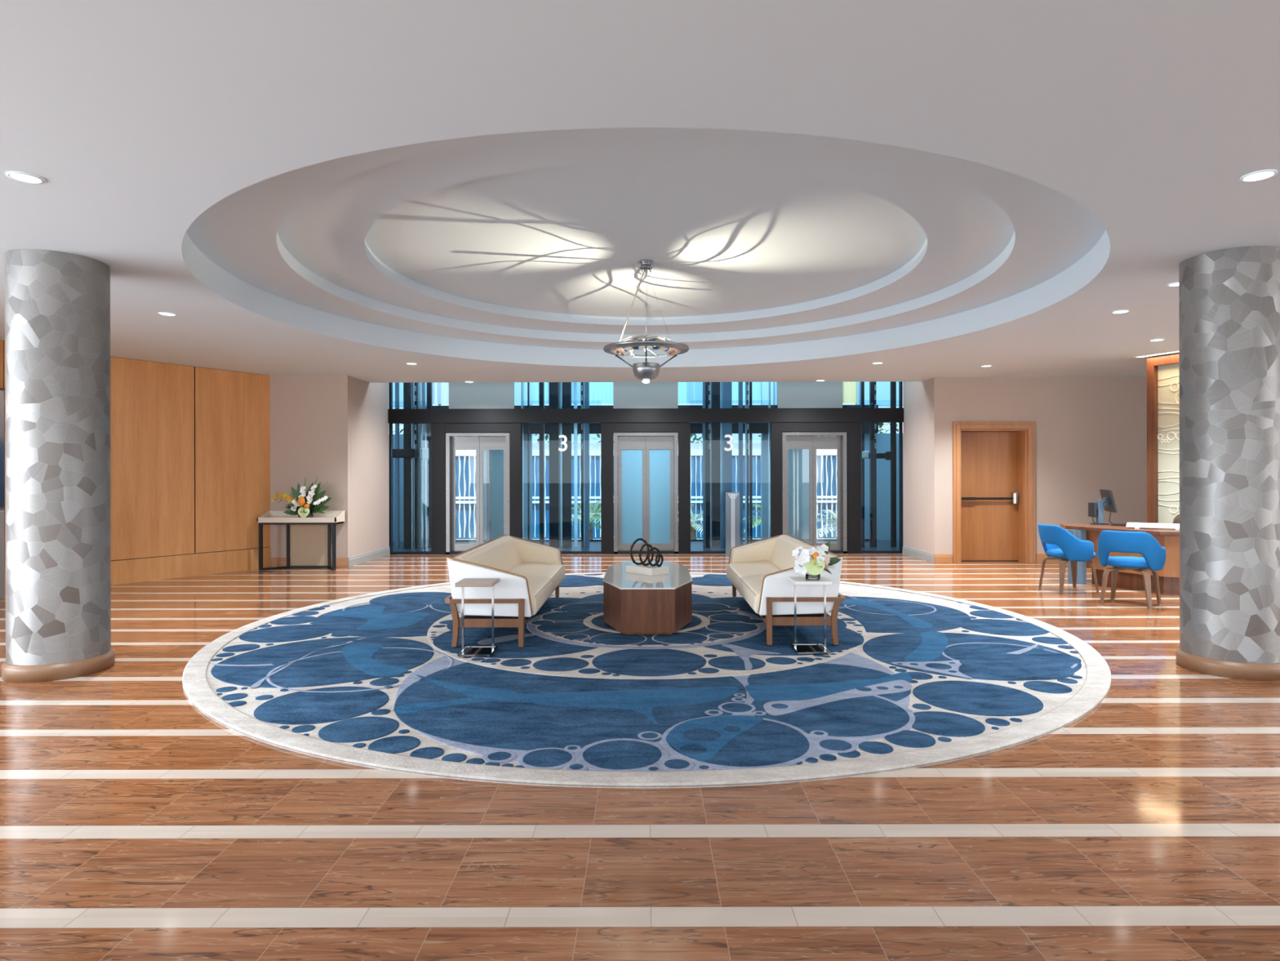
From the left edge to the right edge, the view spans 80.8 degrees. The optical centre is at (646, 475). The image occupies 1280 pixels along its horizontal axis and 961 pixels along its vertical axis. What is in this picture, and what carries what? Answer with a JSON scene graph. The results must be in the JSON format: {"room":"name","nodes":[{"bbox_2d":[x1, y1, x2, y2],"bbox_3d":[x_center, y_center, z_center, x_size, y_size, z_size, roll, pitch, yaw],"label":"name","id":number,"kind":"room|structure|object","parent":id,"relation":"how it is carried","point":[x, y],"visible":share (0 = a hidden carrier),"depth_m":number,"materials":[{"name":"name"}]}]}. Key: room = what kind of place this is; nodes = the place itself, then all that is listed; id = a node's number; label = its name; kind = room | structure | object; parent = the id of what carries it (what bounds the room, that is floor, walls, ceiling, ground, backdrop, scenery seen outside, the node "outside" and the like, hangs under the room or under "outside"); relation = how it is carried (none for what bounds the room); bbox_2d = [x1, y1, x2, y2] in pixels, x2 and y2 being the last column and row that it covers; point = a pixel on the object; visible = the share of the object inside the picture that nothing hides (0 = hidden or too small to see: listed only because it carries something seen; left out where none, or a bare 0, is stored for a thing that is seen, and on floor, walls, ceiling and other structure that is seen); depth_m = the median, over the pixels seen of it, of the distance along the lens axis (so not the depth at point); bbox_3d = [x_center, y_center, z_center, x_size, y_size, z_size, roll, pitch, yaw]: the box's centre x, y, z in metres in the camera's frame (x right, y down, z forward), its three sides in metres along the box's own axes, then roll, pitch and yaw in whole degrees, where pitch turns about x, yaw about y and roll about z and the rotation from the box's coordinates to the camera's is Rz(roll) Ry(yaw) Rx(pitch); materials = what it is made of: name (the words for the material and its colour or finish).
{"room":"hotel lobby","nodes":[
{"label":"hotel lobby","id":0,"kind":"room"},
{"bbox_2d":[0,340,271,599],"bbox_3d":[-7.186,-0.066,8.424,0.683,2.960,6.963,0,0,18],"label":"wall","id":1,"kind":"structure","parent":0,"point":[190,446],"depth_m":10.51,"materials":[{"name":"brown wood"}]},
{"bbox_2d":[0,387,4,599],"bbox_3d":[-7.474,0.200,7.907,0.050,2.390,1.400,0,0,13],"label":"wall mural","id":2,"kind":"object","parent":1,"relation":"attached to","point":[2,389],"visible":0.81,"depth_m":8.54,"materials":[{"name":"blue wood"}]},
{"bbox_2d":[270,375,351,557],"bbox_3d":[-5.353,-0.069,11.675,1.495,2.960,0.150,0,0,0],"label":"wall","id":3,"kind":"structure","parent":0,"point":[311,420],"depth_m":11.60,"materials":[{"name":"beige paint"}]},
{"bbox_2d":[271,557,347,567],"bbox_3d":[-5.190,1.335,11.591,1.175,0.150,0.018,0,0,0],"label":"baseboard","id":4,"kind":"structure","parent":3,"relation":"attached to","point":[275,562],"depth_m":11.58,"materials":[{"name":"brown wood"}]},
{"bbox_2d":[351,376,389,555],"bbox_3d":[-4.681,-0.441,12.605,0.150,3.700,1.709,0,0,0],"label":"wall","id":5,"kind":"structure","parent":0,"point":[369,401],"depth_m":12.51,"materials":[{"name":"paint"}]},
{"bbox_2d":[347,546,390,567],"bbox_3d":[-4.593,1.334,12.525,0.018,0.150,1.850,0,0,0],"label":"baseboard","id":6,"kind":"structure","parent":5,"relation":"attached to","point":[371,555],"depth_m":12.39,"materials":[{"name":"grey"}]},
{"bbox_2d":[388,381,902,554],"bbox_3d":[-0.011,-0.450,13.520,9.208,3.700,0.120,0,0,0],"label":"trim","id":7,"kind":"structure","parent":5,"relation":"attached to","point":[900,383],"depth_m":13.48,"materials":[{"name":"black metal"}]},
{"bbox_2d":[0,0,1279,382],"bbox_3d":[-0.007,-3.330,2.760,22.000,3.540,19.520,0,0,0],"label":"ceiling","id":8,"kind":"structure","parent":0,"point":[458,190],"depth_m":4.37,"materials":[{"name":"white paint"}]},
{"bbox_2d":[6,171,44,183],"bbox_3d":[-3.231,-1.549,3.914,0.154,0.007,0.154,0,0,0],"label":"recessed light","id":9,"kind":"object","parent":8,"relation":"in","point":[19,176],"visible":1,"depth_m":3.91,"materials":[{"name":"white paint"}]},
{"bbox_2d":[603,259,688,383],"bbox_3d":[-0.003,-1.444,7.100,0.810,1.149,0.810,0,0,0],"label":"pendant lamp","id":10,"kind":"object","parent":8,"relation":"hanging from","point":[646,371],"visible":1,"depth_m":7.04,"materials":[{"name":"grey metal"}]},
{"bbox_2d":[1240,169,1277,182],"bbox_3d":[3.193,-1.562,3.924,0.154,0.007,0.154,0,0,0],"label":"recessed light","id":11,"kind":"object","parent":8,"relation":"in","point":[1266,174],"visible":1,"depth_m":3.92,"materials":[{"name":"white paint"}]},
{"bbox_2d":[0,540,1279,960],"bbox_3d":[0.003,1.460,4.700,22.000,0.120,23.400,0,0,0],"label":"floor","id":12,"kind":"structure","parent":0,"point":[136,824],"depth_m":2.93,"materials":[{"name":"wood"}]},
{"bbox_2d":[0,248,115,682],"bbox_3d":[-4.246,-0.071,5.445,0.648,2.959,0.648,0,0,0],"label":"column","id":13,"kind":"structure","parent":12,"relation":"on","point":[58,477],"depth_m":5.20,"materials":[{"name":"silver metal"}]},
{"bbox_2d":[257,510,345,570],"bbox_3d":[-5.211,0.973,11.380,1.175,0.875,0.360,0,0,0],"label":"console table","id":14,"kind":"object","parent":12,"relation":"on","point":[310,537],"visible":0.98,"depth_m":11.53,"materials":[{"name":"beige paint"}]},
{"bbox_2d":[257,510,345,522],"bbox_3d":[-5.211,0.615,11.380,1.175,0.160,0.360,0,0,0],"label":"table top","id":15,"kind":"object","parent":14,"relation":"on","point":[330,516],"depth_m":11.32,"materials":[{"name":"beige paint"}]},
{"bbox_2d":[271,475,332,517],"bbox_3d":[-5.172,0.341,11.321,0.913,0.674,0.312,0,0,0],"label":"flower arrangement","id":16,"kind":"object","parent":14,"relation":"on","point":[304,504],"visible":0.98,"depth_m":11.29,"materials":[{"name":"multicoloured plant"}]},
{"bbox_2d":[395,382,399,547],"bbox_3d":[-4.882,-1.288,14.740,0.056,5.404,0.080,0,0,0],"label":"trim","id":17,"kind":"structure","parent":12,"relation":"on","point":[397,384],"depth_m":14.70,"materials":[{"name":"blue metal"}]},
{"bbox_2d":[403,382,411,547],"bbox_3d":[-4.681,-1.289,14.740,0.130,5.404,0.080,0,0,0],"label":"trim","id":18,"kind":"structure","parent":12,"relation":"on","point":[406,386],"depth_m":14.70,"materials":[{"name":"black metal"}]},
{"bbox_2d":[411,382,414,546],"bbox_3d":[-4.657,-1.289,14.990,0.063,5.404,0.080,0,0,0],"label":"trim","id":19,"kind":"structure","parent":12,"relation":"on","point":[412,384],"depth_m":14.95,"materials":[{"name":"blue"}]},
{"bbox_2d":[413,382,417,547],"bbox_3d":[-4.511,-1.289,14.740,0.051,5.404,0.080,0,0,0],"label":"trim","id":20,"kind":"structure","parent":12,"relation":"on","point":[415,393],"depth_m":14.70,"materials":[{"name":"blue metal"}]},
{"bbox_2d":[417,382,422,546],"bbox_3d":[-4.519,-1.289,14.990,0.063,5.404,0.080,0,0,0],"label":"trim","id":21,"kind":"structure","parent":12,"relation":"on","point":[420,384],"depth_m":14.95,"materials":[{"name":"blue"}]},
{"bbox_2d":[422,382,426,546],"bbox_3d":[-4.430,-1.289,14.990,0.069,5.404,0.080,0,0,0],"label":"trim","id":22,"kind":"structure","parent":12,"relation":"on","point":[424,384],"depth_m":14.95,"materials":[{"name":"white"}]},
{"bbox_2d":[426,382,431,547],"bbox_3d":[-4.249,-1.290,14.740,0.079,5.404,0.080,0,0,0],"label":"trim","id":23,"kind":"structure","parent":12,"relation":"on","point":[428,384],"depth_m":14.70,"materials":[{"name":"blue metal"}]},
{"bbox_2d":[392,448,430,459],"bbox_3d":[-4.575,-0.426,14.740,0.690,0.215,0.320,0,0,0],"label":"bracket","id":24,"kind":"object","parent":23,"relation":"attached to","point":[424,453],"visible":0.91,"depth_m":14.58,"materials":[{"name":"black metal"}]},
{"bbox_2d":[431,422,522,554],"bbox_3d":[-3.040,0.230,13.520,1.602,2.352,0.160,0,0,0],"label":"trim","id":25,"kind":"structure","parent":12,"relation":"on","point":[438,430],"depth_m":13.44,"materials":[{"name":"black"}]},
{"bbox_2d":[445,432,510,554],"bbox_3d":[-3.017,0.320,13.545,1.141,2.172,0.170,0,0,0],"label":"door","id":26,"kind":"structure","parent":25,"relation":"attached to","point":[479,442],"depth_m":13.60,"materials":[{"name":"silver metal"}]},
{"bbox_2d":[486,449,491,542],"bbox_3d":[-3.090,-1.292,14.740,0.068,5.404,0.080,0,0,0],"label":"trim","id":27,"kind":"structure","parent":12,"relation":"on","point":[488,451],"depth_m":14.70,"materials":[{"name":"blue metal"}]},
{"bbox_2d":[520,382,523,538],"bbox_3d":[-2.472,-1.293,14.990,0.029,5.404,0.080,0,0,0],"label":"trim","id":28,"kind":"structure","parent":12,"relation":"on","point":[522,383],"depth_m":14.95,"materials":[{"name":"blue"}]},
{"bbox_2d":[527,382,529,540],"bbox_3d":[-2.309,-1.293,14.740,0.023,5.404,0.080,0,0,0],"label":"trim","id":29,"kind":"structure","parent":12,"relation":"on","point":[528,403],"depth_m":14.70,"materials":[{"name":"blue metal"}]},
{"bbox_2d":[538,382,543,545],"bbox_3d":[-2.055,-1.294,14.740,0.079,5.404,0.080,0,0,0],"label":"trim","id":30,"kind":"structure","parent":12,"relation":"on","point":[540,384],"depth_m":14.70,"materials":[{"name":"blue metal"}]},
{"bbox_2d":[543,382,545,544],"bbox_3d":[-2.044,-1.294,14.990,0.023,5.404,0.080,0,0,0],"label":"trim","id":31,"kind":"structure","parent":12,"relation":"on","point":[544,382],"depth_m":14.95,"materials":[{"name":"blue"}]},
{"bbox_2d":[548,382,559,547],"bbox_3d":[-1.812,-1.294,14.740,0.181,5.404,0.080,0,0,0],"label":"trim","id":32,"kind":"structure","parent":12,"relation":"on","point":[553,386],"depth_m":14.70,"materials":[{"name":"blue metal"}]},
{"bbox_2d":[558,382,562,546],"bbox_3d":[-1.713,-1.295,14.990,0.063,5.404,0.080,0,0,0],"label":"trim","id":33,"kind":"structure","parent":12,"relation":"on","point":[559,383],"depth_m":14.95,"materials":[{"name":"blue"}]},
{"bbox_2d":[561,382,571,547],"bbox_3d":[-1.560,-1.295,14.740,0.175,5.404,0.080,0,0,0],"label":"trim","id":34,"kind":"structure","parent":12,"relation":"on","point":[566,386],"depth_m":14.70,"materials":[{"name":"black metal"}]},
{"bbox_2d":[573,382,577,546],"bbox_3d":[-1.409,-1.295,14.990,0.063,5.404,0.080,0,0,0],"label":"trim","id":35,"kind":"structure","parent":12,"relation":"on","point":[575,460],"depth_m":14.95,"materials":[{"name":"white"}]},
{"bbox_2d":[580,382,583,547],"bbox_3d":[-1.258,-1.296,14.740,0.045,5.404,0.080,0,0,0],"label":"trim","id":36,"kind":"structure","parent":12,"relation":"on","point":[581,383],"depth_m":14.70,"materials":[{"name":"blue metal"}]},
{"bbox_2d":[584,382,589,547],"bbox_3d":[-1.166,-1.296,14.740,0.087,5.404,0.080,0,0,0],"label":"trim","id":37,"kind":"structure","parent":12,"relation":"on","point":[586,384],"depth_m":14.70,"materials":[{"name":"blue metal"}]},
{"bbox_2d":[600,422,690,554],"bbox_3d":[-0.010,0.224,13.520,1.597,2.352,0.160,0,0,0],"label":"trim","id":38,"kind":"structure","parent":12,"relation":"on","point":[607,429],"depth_m":13.44,"materials":[{"name":"black"}]},
{"bbox_2d":[613,432,678,554],"bbox_3d":[-0.007,0.314,13.545,1.146,2.172,0.170,0,0,0],"label":"door","id":39,"kind":"structure","parent":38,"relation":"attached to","point":[640,463],"depth_m":13.61,"materials":[{"name":"blue glass"}]},
{"bbox_2d":[182,572,1111,788],"bbox_3d":[0.003,1.385,7.100,7.459,0.029,7.459,0,0,-41],"label":"rug","id":40,"kind":"object","parent":12,"relation":"on","point":[912,678],"visible":0.88,"depth_m":4.86,"materials":[{"name":"blue carpet"}]},
{"bbox_2d":[454,577,499,656],"bbox_3d":[-1.313,1.095,5.865,0.286,0.556,0.286,0,0,0],"label":"side table","id":41,"kind":"object","parent":40,"relation":"on","point":[468,651],"visible":1,"depth_m":5.86,"materials":[{"name":"silver metal"}]},
{"bbox_2d":[444,533,564,647],"bbox_3d":[-1.266,1.014,7.275,0.729,0.717,2.506,0,0,0],"label":"sofa","id":42,"kind":"object","parent":40,"relation":"on","point":[528,572],"visible":0.98,"depth_m":6.09,"materials":[{"name":"white leather"}]},
{"bbox_2d":[514,574,552,615],"bbox_3d":[-1.147,1.049,6.725,0.491,0.201,1.096,0,0,0],"label":"seat cushion","id":43,"kind":"object","parent":42,"relation":"on","point":[540,587],"depth_m":6.70,"materials":[{"name":"beige leather"}]},
{"bbox_2d":[508,560,564,591],"bbox_3d":[-1.147,1.049,7.825,0.491,0.201,1.096,0,0,0],"label":"seat cushion","id":44,"kind":"object","parent":42,"relation":"on","point":[553,570],"depth_m":7.80,"materials":[{"name":"beige leather"}]},
{"bbox_2d":[602,560,692,634],"bbox_3d":[0.012,1.165,7.460,0.828,0.411,2.032,0,0,0],"label":"coffee table","id":45,"kind":"object","parent":40,"relation":"on","point":[633,603],"visible":0.98,"depth_m":6.50,"materials":[{"name":"brown wood"}]},
{"bbox_2d":[626,537,668,575],"bbox_3d":[-0.001,0.789,7.410,0.269,0.339,0.366,0,0,-42],"label":"sculpture","id":46,"kind":"object","parent":45,"relation":"on","point":[642,568],"visible":1,"depth_m":7.36,"materials":[{"name":"metal"}]},
{"bbox_2d":[726,533,845,644],"bbox_3d":[1.258,1.009,7.325,0.729,0.717,2.506,0,0,0],"label":"sofa","id":47,"kind":"object","parent":40,"relation":"on","point":[761,571],"visible":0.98,"depth_m":6.11,"materials":[{"name":"white leather"}]},
{"bbox_2d":[726,560,782,591],"bbox_3d":[1.139,1.044,7.875,0.491,0.201,1.096,0,0,0],"label":"seat cushion","id":48,"kind":"object","parent":47,"relation":"on","point":[737,569],"depth_m":7.85,"materials":[{"name":"beige leather"}]},
{"bbox_2d":[737,573,777,613],"bbox_3d":[1.139,1.044,6.775,0.491,0.201,1.096,0,0,0],"label":"seat cushion","id":49,"kind":"object","parent":47,"relation":"on","point":[749,586],"depth_m":6.77,"materials":[{"name":"beige leather"}]},
{"bbox_2d":[788,576,832,653],"bbox_3d":[1.289,1.089,5.925,0.286,0.556,0.286,0,0,0],"label":"side table","id":50,"kind":"object","parent":40,"relation":"on","point":[800,648],"visible":1,"depth_m":5.92,"materials":[{"name":"silver metal"}]},
{"bbox_2d":[791,541,840,579],"bbox_3d":[1.323,0.660,5.899,0.351,0.299,0.291,0,0,36],"label":"flower arrangement","id":51,"kind":"object","parent":50,"relation":"on","point":[812,565],"visible":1,"depth_m":5.83,"materials":[{"name":"white plant"}]},
{"bbox_2d":[702,382,705,547],"bbox_3d":[1.128,-1.300,14.740,0.045,5.404,0.080,0,0,0],"label":"trim","id":52,"kind":"structure","parent":12,"relation":"on","point":[704,383],"depth_m":14.70,"materials":[{"name":"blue metal"}]},
{"bbox_2d":[705,382,710,547],"bbox_3d":[1.202,-1.300,14.740,0.090,5.404,0.080,0,0,0],"label":"trim","id":53,"kind":"structure","parent":12,"relation":"on","point":[707,384],"depth_m":14.70,"materials":[{"name":"black metal"}]},
{"bbox_2d":[710,382,711,546],"bbox_3d":[1.285,-1.301,14.990,0.023,5.404,0.080,0,0,0],"label":"trim","id":54,"kind":"structure","parent":12,"relation":"on","point":[710,382],"depth_m":14.95,"materials":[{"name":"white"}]},
{"bbox_2d":[711,382,720,547],"bbox_3d":[1.363,-1.301,14.740,0.164,5.404,0.080,0,0,0],"label":"trim","id":55,"kind":"structure","parent":12,"relation":"on","point":[716,464],"depth_m":14.70,"materials":[{"name":"black metal"}]},
{"bbox_2d":[720,382,723,546],"bbox_3d":[1.498,-1.301,14.990,0.051,5.404,0.080,0,0,0],"label":"trim","id":56,"kind":"structure","parent":12,"relation":"on","point":[721,383],"depth_m":14.95,"materials":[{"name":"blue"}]},
{"bbox_2d":[722,382,732,547],"bbox_3d":[1.586,-1.301,14.740,0.170,5.404,0.080,0,0,0],"label":"trim","id":57,"kind":"structure","parent":12,"relation":"on","point":[726,386],"depth_m":14.70,"materials":[{"name":"blue metal"}]},
{"bbox_2d":[724,492,739,555],"bbox_3d":[1.499,0.840,13.062,0.244,1.115,0.096,0,0,0],"label":"post","id":58,"kind":"object","parent":12,"relation":"on","point":[732,499],"visible":0.97,"depth_m":13.05,"materials":[{"name":"silver metal"}]},
{"bbox_2d":[737,382,742,546],"bbox_3d":[1.846,-1.302,14.740,0.079,5.404,0.080,0,0,0],"label":"trim","id":59,"kind":"structure","parent":12,"relation":"on","point":[740,384],"depth_m":14.70,"materials":[{"name":"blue metal"}]},
{"bbox_2d":[744,382,746,543],"bbox_3d":[1.984,-1.302,14.990,0.029,5.404,0.080,0,0,0],"label":"trim","id":60,"kind":"structure","parent":12,"relation":"on","point":[744,382],"depth_m":14.95,"materials":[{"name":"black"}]},
{"bbox_2d":[746,382,748,542],"bbox_3d":[1.984,-1.302,14.740,0.030,5.404,0.080,0,0,0],"label":"trim","id":61,"kind":"structure","parent":12,"relation":"on","point":[747,383],"depth_m":14.70,"materials":[{"name":"black metal"}]},
{"bbox_2d":[749,382,752,543],"bbox_3d":[2.044,-1.302,14.740,0.045,5.404,0.080,0,0,0],"label":"trim","id":62,"kind":"structure","parent":12,"relation":"on","point":[750,383],"depth_m":14.70,"materials":[{"name":"black metal"}]},
{"bbox_2d":[768,382,770,538],"bbox_3d":[2.453,-1.303,14.990,0.034,5.404,0.080,0,0,0],"label":"trim","id":63,"kind":"structure","parent":12,"relation":"on","point":[769,383],"depth_m":14.95,"materials":[{"name":"white"}]},
{"bbox_2d":[792,431,795,537],"bbox_3d":[2.936,-1.304,14.990,0.034,5.404,0.080,0,0,0],"label":"trim","id":64,"kind":"structure","parent":12,"relation":"on","point":[793,450],"depth_m":14.95,"materials":[{"name":"white"}]},
{"bbox_2d":[795,431,798,537],"bbox_3d":[3.005,-1.304,14.990,0.034,5.404,0.080,0,0,0],"label":"trim","id":65,"kind":"structure","parent":12,"relation":"on","point":[797,450],"depth_m":14.95,"materials":[{"name":"white"}]},
{"bbox_2d":[769,422,861,553],"bbox_3d":[3.039,0.218,13.520,1.597,2.352,0.160,0,0,0],"label":"trim","id":66,"kind":"structure","parent":12,"relation":"on","point":[853,429],"depth_m":13.44,"materials":[{"name":"black"}]},
{"bbox_2d":[782,431,847,553],"bbox_3d":[3.013,0.308,13.545,1.152,2.172,0.170,0,0,0],"label":"door","id":67,"kind":"structure","parent":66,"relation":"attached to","point":[812,442],"depth_m":13.60,"materials":[{"name":"silver metal"}]},
{"bbox_2d":[860,381,864,546],"bbox_3d":[4.235,-1.306,14.740,0.051,5.404,0.080,0,0,0],"label":"trim","id":68,"kind":"structure","parent":12,"relation":"on","point":[862,383],"depth_m":14.70,"materials":[{"name":"black metal"}]},
{"bbox_2d":[869,381,874,546],"bbox_3d":[4.419,-1.307,14.740,0.068,5.404,0.080,0,0,0],"label":"trim","id":69,"kind":"structure","parent":12,"relation":"on","point":[871,383],"depth_m":14.70,"materials":[{"name":"black metal"}]},
{"bbox_2d":[862,450,893,460],"bbox_3d":[4.483,-0.393,14.599,0.554,0.181,0.198,0,0,0],"label":"bracket","id":70,"kind":"object","parent":69,"relation":"attached to","point":[888,455],"visible":1,"depth_m":14.58,"materials":[{"name":"black metal"}]},
{"bbox_2d":[874,381,876,546],"bbox_3d":[4.475,-1.307,14.740,0.037,5.404,0.080,0,0,0],"label":"trim","id":71,"kind":"structure","parent":12,"relation":"on","point":[875,428],"depth_m":14.70,"materials":[{"name":"black metal"}]},
{"bbox_2d":[889,381,896,546],"bbox_3d":[4.837,-1.308,14.740,0.090,5.404,0.080,0,0,0],"label":"trim","id":72,"kind":"structure","parent":12,"relation":"on","point":[893,384],"depth_m":14.70,"materials":[{"name":"black metal"}]},
{"bbox_2d":[1037,523,1099,594],"bbox_3d":[5.089,0.988,9.099,0.610,0.804,0.629,0,0,-3],"label":"armchair","id":73,"kind":"object","parent":12,"relation":"on","point":[1058,543],"visible":1,"depth_m":8.89,"materials":[{"name":"blue fabric"}]},
{"bbox_2d":[1060,523,1179,593],"bbox_3d":[6.242,1.018,9.263,0.967,0.740,2.277,0,0,-31],"label":"reception desk","id":74,"kind":"object","parent":12,"relation":"on","point":[1169,539],"visible":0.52,"depth_m":9.23,"materials":[{"name":"brown wood"}]},
{"bbox_2d":[1090,488,1117,524],"bbox_3d":[6.116,0.415,10.127,0.272,0.464,0.482,0,0,18],"label":"computer monitor","id":75,"kind":"object","parent":74,"relation":"on","point":[1108,502],"visible":1,"depth_m":10.03,"materials":[{"name":"black plastic"}]},
{"bbox_2d":[1088,502,1097,523],"bbox_3d":[5.986,0.497,10.060,0.079,0.278,0.140,0,0,0],"label":"computer","id":76,"kind":"object","parent":75,"relation":"attached to","point":[1092,507],"visible":1,"depth_m":10.02,"materials":[{"name":"black plastic"}]},
{"bbox_2d":[1125,522,1179,529],"bbox_3d":[6.239,0.616,9.216,0.600,0.062,0.251,0,0,36],"label":"display tray","id":77,"kind":"object","parent":74,"relation":"on","point":[1136,525],"visible":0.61,"depth_m":9.21,"materials":[{"name":"white plastic"}]},
{"bbox_2d":[1097,529,1165,608],"bbox_3d":[5.252,0.988,8.173,0.610,0.804,0.629,0,0,-41],"label":"armchair","id":78,"kind":"object","parent":12,"relation":"on","point":[1144,544],"visible":1,"depth_m":7.99,"materials":[{"name":"blue fabric"}]},
{"bbox_2d":[1146,353,1179,523],"bbox_3d":[7.040,-0.087,9.208,0.140,2.945,1.700,0,0,-25],"label":"wall panel","id":79,"kind":"object","parent":12,"relation":"on","point":[1162,371],"visible":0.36,"depth_m":9.84,"materials":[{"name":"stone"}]},
{"bbox_2d":[1175,245,1279,680],"bbox_3d":[4.213,-0.088,5.427,0.648,2.959,0.648,0,0,0],"label":"column","id":80,"kind":"structure","parent":12,"relation":"on","point":[1229,299],"depth_m":5.19,"materials":[{"name":"silver metal"}]},
{"bbox_2d":[388,381,903,541],"bbox_3d":[-0.001,-0.475,16.275,12.000,3.750,0.150,0,0,0],"label":"wall","id":81,"kind":"structure","parent":0,"point":[882,388],"depth_m":16.20,"materials":[{"name":"blue glass"}]},
{"bbox_2d":[431,382,448,404],"bbox_3d":[-4.440,-1.941,16.260,0.424,0.780,0.020,0,0,0],"label":"window","id":82,"kind":"structure","parent":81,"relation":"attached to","point":[440,391],"depth_m":16.26,"materials":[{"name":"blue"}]},
{"bbox_2d":[448,382,514,408],"bbox_3d":[-2.964,-1.746,13.525,1.172,1.097,0.030,0,0,0],"label":"window","id":83,"kind":"structure","parent":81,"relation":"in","point":[462,395],"depth_m":13.51,"materials":[{"name":"grey"}]},
{"bbox_2d":[531,382,613,404],"bbox_3d":[-1.549,-1.947,16.260,1.869,0.780,0.020,0,0,0],"label":"window","id":84,"kind":"structure","parent":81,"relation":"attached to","point":[600,393],"depth_m":16.26,"materials":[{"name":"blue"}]},
{"bbox_2d":[387,408,903,423],"bbox_3d":[-0.023,-1.078,13.519,9.270,0.249,0.202,0,0,0],"label":"beam","id":85,"kind":"structure","parent":81,"relation":"attached to","point":[540,415],"depth_m":13.42,"materials":[{"name":"black metal"}]},
{"bbox_2d":[613,382,678,408],"bbox_3d":[-0.014,-1.751,13.525,1.161,1.097,0.030,0,0,0],"label":"window","id":86,"kind":"structure","parent":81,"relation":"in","point":[625,394],"depth_m":13.51,"materials":[{"name":"grey"}]},
{"bbox_2d":[426,404,878,541],"bbox_3d":[0.000,-0.052,16.124,9.900,2.905,0.148,0,0,0],"label":"trim","id":87,"kind":"structure","parent":81,"relation":"attached to","point":[594,428],"depth_m":16.05,"materials":[{"name":"black metal"}]},
{"bbox_2d":[677,382,761,403],"bbox_3d":[1.560,-1.953,16.260,1.857,0.780,0.020,0,0,0],"label":"window blind","id":88,"kind":"object","parent":81,"relation":"attached to","point":[687,392],"visible":0.34,"depth_m":16.26,"materials":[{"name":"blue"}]},
{"bbox_2d":[777,382,842,408],"bbox_3d":[2.941,-1.757,13.525,1.161,1.097,0.030,0,0,0],"label":"window","id":89,"kind":"structure","parent":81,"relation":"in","point":[790,394],"depth_m":13.51,"materials":[{"name":"grey"}]},
{"bbox_2d":[842,381,857,403],"bbox_3d":[4.383,-1.959,16.260,0.324,0.780,0.020,0,0,0],"label":"window blind","id":90,"kind":"object","parent":81,"relation":"attached to","point":[849,388],"visible":0.62,"depth_m":16.26,"materials":[{"name":"white"}]},
{"bbox_2d":[902,381,924,551],"bbox_3d":[4.669,-0.459,12.941,0.150,3.700,1.039,0,0,0],"label":"wall","id":91,"kind":"structure","parent":0,"point":[913,392],"depth_m":12.89,"materials":[{"name":"paint"}]},
{"bbox_2d":[902,545,934,563],"bbox_3d":[4.589,1.316,12.725,0.018,0.150,1.450,0,0,0],"label":"baseboard","id":92,"kind":"structure","parent":91,"relation":"attached to","point":[918,553],"depth_m":12.63,"materials":[{"name":"grey"}]},
{"bbox_2d":[924,377,1146,555],"bbox_3d":[7.547,-0.095,12.210,5.905,2.960,0.420,0,0,0],"label":"wall","id":93,"kind":"structure","parent":0,"point":[1091,433],"depth_m":12.00,"materials":[{"name":"beige paint"}]},
{"bbox_2d":[934,553,952,563],"bbox_3d":[4.735,1.315,11.991,0.275,0.150,0.018,0,0,0],"label":"baseboard","id":94,"kind":"structure","parent":93,"relation":"attached to","point":[939,557],"depth_m":11.98,"materials":[{"name":"brown wood"}]},
{"bbox_2d":[952,421,1035,563],"bbox_3d":[5.540,0.261,12.179,1.310,2.255,0.442,0,0,0],"label":"door","id":95,"kind":"structure","parent":93,"relation":"in","point":[994,462],"depth_m":12.25,"materials":[{"name":"brown wood"}]},
{"bbox_2d":[1035,553,1067,563],"bbox_3d":[7.258,1.310,11.991,2.090,0.150,0.018,0,0,0],"label":"baseboard","id":96,"kind":"structure","parent":93,"relation":"attached to","point":[1039,557],"depth_m":11.98,"materials":[{"name":"brown wood"}]},
{"label":"outside","id":97,"kind":"structure","parent":0,"visible":0},
{"bbox_2d":[455,537,837,539],"bbox_3d":[0.004,2.050,38.175,80.000,0.100,43.650,0,0,0],"label":"ground","id":98,"kind":"structure","parent":97,"point":[696,538],"depth_m":23.86,"materials":[{"name":"beige"}]},
{"bbox_2d":[589,500,600,539],"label":"palm plant","id":99,"kind":"object","parent":98,"relation":"on","point":[593,515],"depth_m":21.29,"materials":[{"name":"plant"}]},
{"bbox_2d":[455,442,836,450],"bbox_3d":[0.001,0.325,32.450,32.000,3.350,3.100,0,0,0],"label":"building","id":100,"kind":"structure","parent":98,"relation":"on","point":[755,446],"depth_m":31.00,"materials":[{"name":"beige"}]},
{"bbox_2d":[455,449,837,538],"bbox_3d":[-2.006,0.598,25.890,28.015,2.812,4.220,0,0,0],"label":"building","id":101,"kind":"structure","parent":98,"relation":"on","point":[826,460],"depth_m":24.00,"materials":[{"name":"white"}]},
{"bbox_2d":[690,503,702,539],"bbox_3d":[1.326,1.381,20.902,1.917,1.233,1.898,0,0,-30],"label":"palm plant","id":102,"kind":"object","parent":98,"relation":"on","point":[694,519],"visible":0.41,"depth_m":20.91,"materials":[{"name":"plant"}]},
{"bbox_2d":[816,509,837,538],"bbox_3d":[5.470,1.467,21.441,2.645,1.045,2.228,0,0,-4],"label":"palm plant","id":103,"kind":"object","parent":98,"relation":"on","point":[835,523],"visible":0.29,"depth_m":21.33,"materials":[{"name":"plant"}]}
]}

